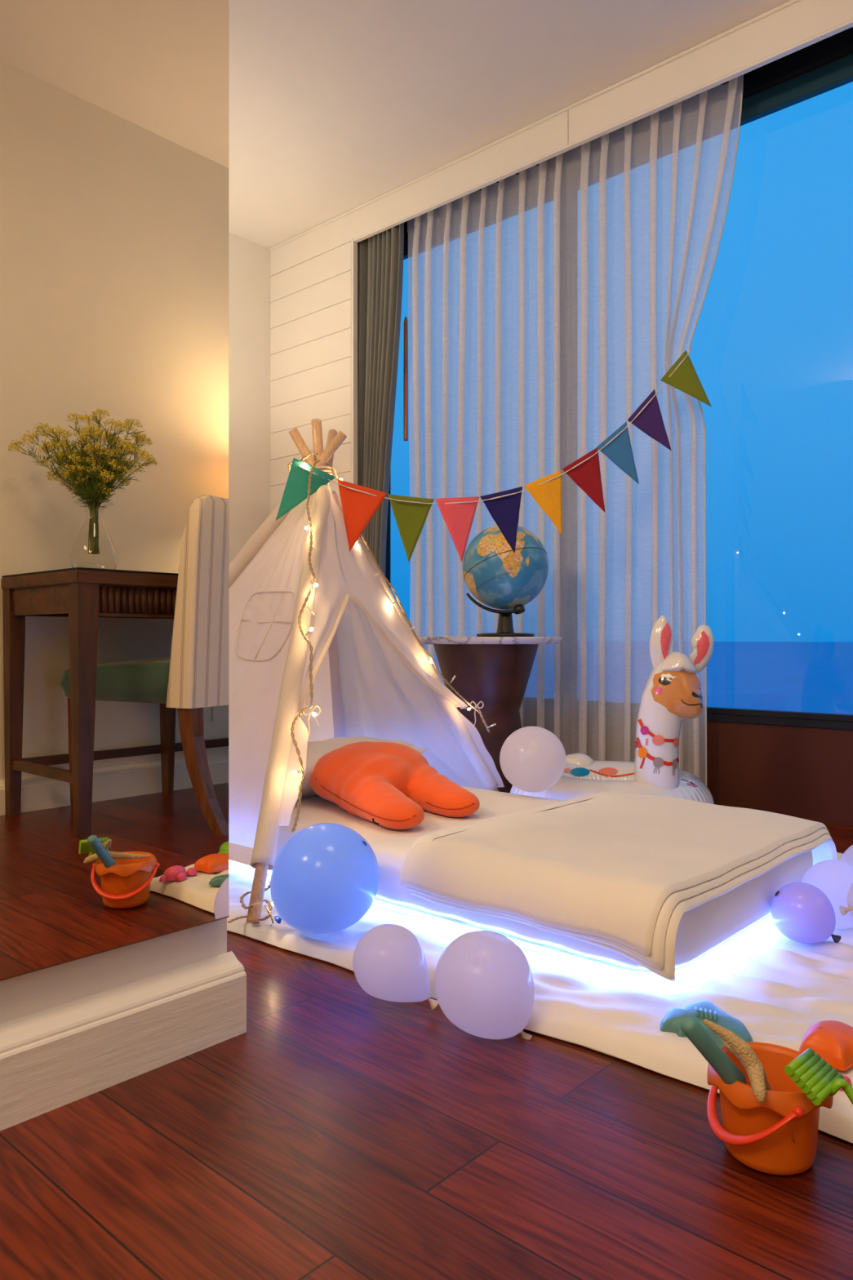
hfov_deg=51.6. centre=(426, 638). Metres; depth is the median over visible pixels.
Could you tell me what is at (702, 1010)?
toy
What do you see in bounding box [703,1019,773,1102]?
starfish
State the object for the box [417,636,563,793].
side table
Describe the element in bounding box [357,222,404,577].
curtain
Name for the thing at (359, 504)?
bunting
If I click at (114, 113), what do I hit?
wall mirror
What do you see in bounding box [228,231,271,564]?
wall
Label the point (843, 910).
balloon
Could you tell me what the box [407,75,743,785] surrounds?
sheer curtain
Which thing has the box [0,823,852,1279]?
floor
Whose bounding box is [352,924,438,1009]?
balloon
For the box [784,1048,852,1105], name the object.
rake
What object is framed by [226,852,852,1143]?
floor mat
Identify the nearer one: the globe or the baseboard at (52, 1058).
the baseboard at (52, 1058)
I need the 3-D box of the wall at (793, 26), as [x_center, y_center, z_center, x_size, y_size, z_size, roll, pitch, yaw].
[0.923,-0.660,2.954,4.271,2.460,0.299,0,0,42]
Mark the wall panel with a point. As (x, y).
(313, 302)
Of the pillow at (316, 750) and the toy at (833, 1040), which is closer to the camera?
the toy at (833, 1040)
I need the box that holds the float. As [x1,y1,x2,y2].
[510,615,714,804]
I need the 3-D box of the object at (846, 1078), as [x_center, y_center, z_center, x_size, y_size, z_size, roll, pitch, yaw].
[0.463,0.526,1.068,0.090,0.024,0.058,0,0,-19]
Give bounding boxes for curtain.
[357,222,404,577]
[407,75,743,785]
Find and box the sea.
[528,641,852,714]
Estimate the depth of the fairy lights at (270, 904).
1.64 m
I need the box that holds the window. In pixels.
[385,26,852,729]
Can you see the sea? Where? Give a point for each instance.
(812, 677)
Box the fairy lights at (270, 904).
[240,890,274,925]
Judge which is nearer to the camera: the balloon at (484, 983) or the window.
the balloon at (484, 983)
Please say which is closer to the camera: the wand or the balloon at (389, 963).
the balloon at (389, 963)
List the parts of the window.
frame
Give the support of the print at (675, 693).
attached to the float
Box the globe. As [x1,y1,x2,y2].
[462,524,548,636]
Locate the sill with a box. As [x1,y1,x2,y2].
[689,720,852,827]
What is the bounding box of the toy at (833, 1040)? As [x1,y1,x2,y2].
[799,1020,852,1071]
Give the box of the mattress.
[228,786,813,977]
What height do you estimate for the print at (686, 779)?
0.038 m
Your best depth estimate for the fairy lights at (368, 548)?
2.55 m
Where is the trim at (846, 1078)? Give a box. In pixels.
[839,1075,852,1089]
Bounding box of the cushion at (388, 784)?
[309,741,479,829]
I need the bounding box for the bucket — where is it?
[706,1041,833,1175]
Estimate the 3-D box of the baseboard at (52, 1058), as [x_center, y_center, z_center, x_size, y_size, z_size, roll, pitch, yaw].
[-1.339,0.515,0.114,0.036,0.109,3.176,0,0,42]
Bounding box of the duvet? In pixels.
[400,791,836,981]
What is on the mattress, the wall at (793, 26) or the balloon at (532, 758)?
the balloon at (532, 758)
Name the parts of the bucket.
handle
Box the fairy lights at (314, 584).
[290,459,319,831]
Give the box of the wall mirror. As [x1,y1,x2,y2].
[0,0,228,981]
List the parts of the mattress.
led strip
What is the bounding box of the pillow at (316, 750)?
[299,737,427,796]
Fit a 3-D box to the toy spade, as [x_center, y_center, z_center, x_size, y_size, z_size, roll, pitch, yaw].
[0.315,0.454,0.947,0.100,0.111,0.024,0,0,-23]
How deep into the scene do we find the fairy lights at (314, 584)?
1.98 m
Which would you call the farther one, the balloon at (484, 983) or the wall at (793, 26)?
the wall at (793, 26)
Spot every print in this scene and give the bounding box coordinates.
[564,767,697,786]
[635,719,679,775]
[651,669,702,718]
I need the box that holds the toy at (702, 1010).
[660,1000,753,1047]
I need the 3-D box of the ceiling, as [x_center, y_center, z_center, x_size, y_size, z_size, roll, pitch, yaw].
[-0.773,-1.940,1.075,4.471,0.100,5.560,0,0,42]
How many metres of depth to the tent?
2.31 m
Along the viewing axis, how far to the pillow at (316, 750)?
2.23 m
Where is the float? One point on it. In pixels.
(672, 694)
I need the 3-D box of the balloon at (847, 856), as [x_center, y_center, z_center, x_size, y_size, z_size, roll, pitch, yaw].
[0.906,0.476,1.783,0.144,0.143,0.152,0,0,-23]
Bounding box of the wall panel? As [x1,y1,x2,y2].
[270,238,357,513]
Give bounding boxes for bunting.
[275,346,711,561]
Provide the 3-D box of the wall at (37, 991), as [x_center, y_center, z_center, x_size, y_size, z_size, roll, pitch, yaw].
[-1.404,-0.660,0.167,0.132,2.460,3.167,0,0,42]
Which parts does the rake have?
rake handle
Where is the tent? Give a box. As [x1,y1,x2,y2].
[228,418,504,924]
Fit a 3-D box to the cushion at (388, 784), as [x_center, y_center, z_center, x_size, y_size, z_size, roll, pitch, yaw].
[-0.073,0.337,2.092,0.321,0.155,0.487,0,0,-34]
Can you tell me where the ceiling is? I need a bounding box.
[228,0,791,248]
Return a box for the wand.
[403,316,408,440]
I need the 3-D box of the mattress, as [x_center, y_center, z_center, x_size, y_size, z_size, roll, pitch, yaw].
[-0.001,0.469,2.095,1.594,0.134,0.700,0,0,42]
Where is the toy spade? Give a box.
[680,1016,746,1084]
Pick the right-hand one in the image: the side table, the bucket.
the bucket
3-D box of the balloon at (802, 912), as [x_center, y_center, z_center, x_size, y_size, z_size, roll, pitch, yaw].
[0.665,0.483,1.559,0.107,0.104,0.102,0,0,42]
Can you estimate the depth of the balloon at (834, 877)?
1.61 m
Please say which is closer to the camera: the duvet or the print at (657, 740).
the duvet
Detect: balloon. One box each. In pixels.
[270,822,379,933]
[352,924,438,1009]
[434,930,534,1039]
[499,726,565,791]
[770,882,840,943]
[801,859,852,928]
[839,882,852,916]
[840,844,852,864]
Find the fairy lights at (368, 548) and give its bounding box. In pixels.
[356,533,496,732]
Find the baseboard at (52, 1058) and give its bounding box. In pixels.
[0,951,246,1130]
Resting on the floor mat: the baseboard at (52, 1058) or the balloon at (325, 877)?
the balloon at (325, 877)
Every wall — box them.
[0,917,226,1023]
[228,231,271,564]
[269,0,852,587]

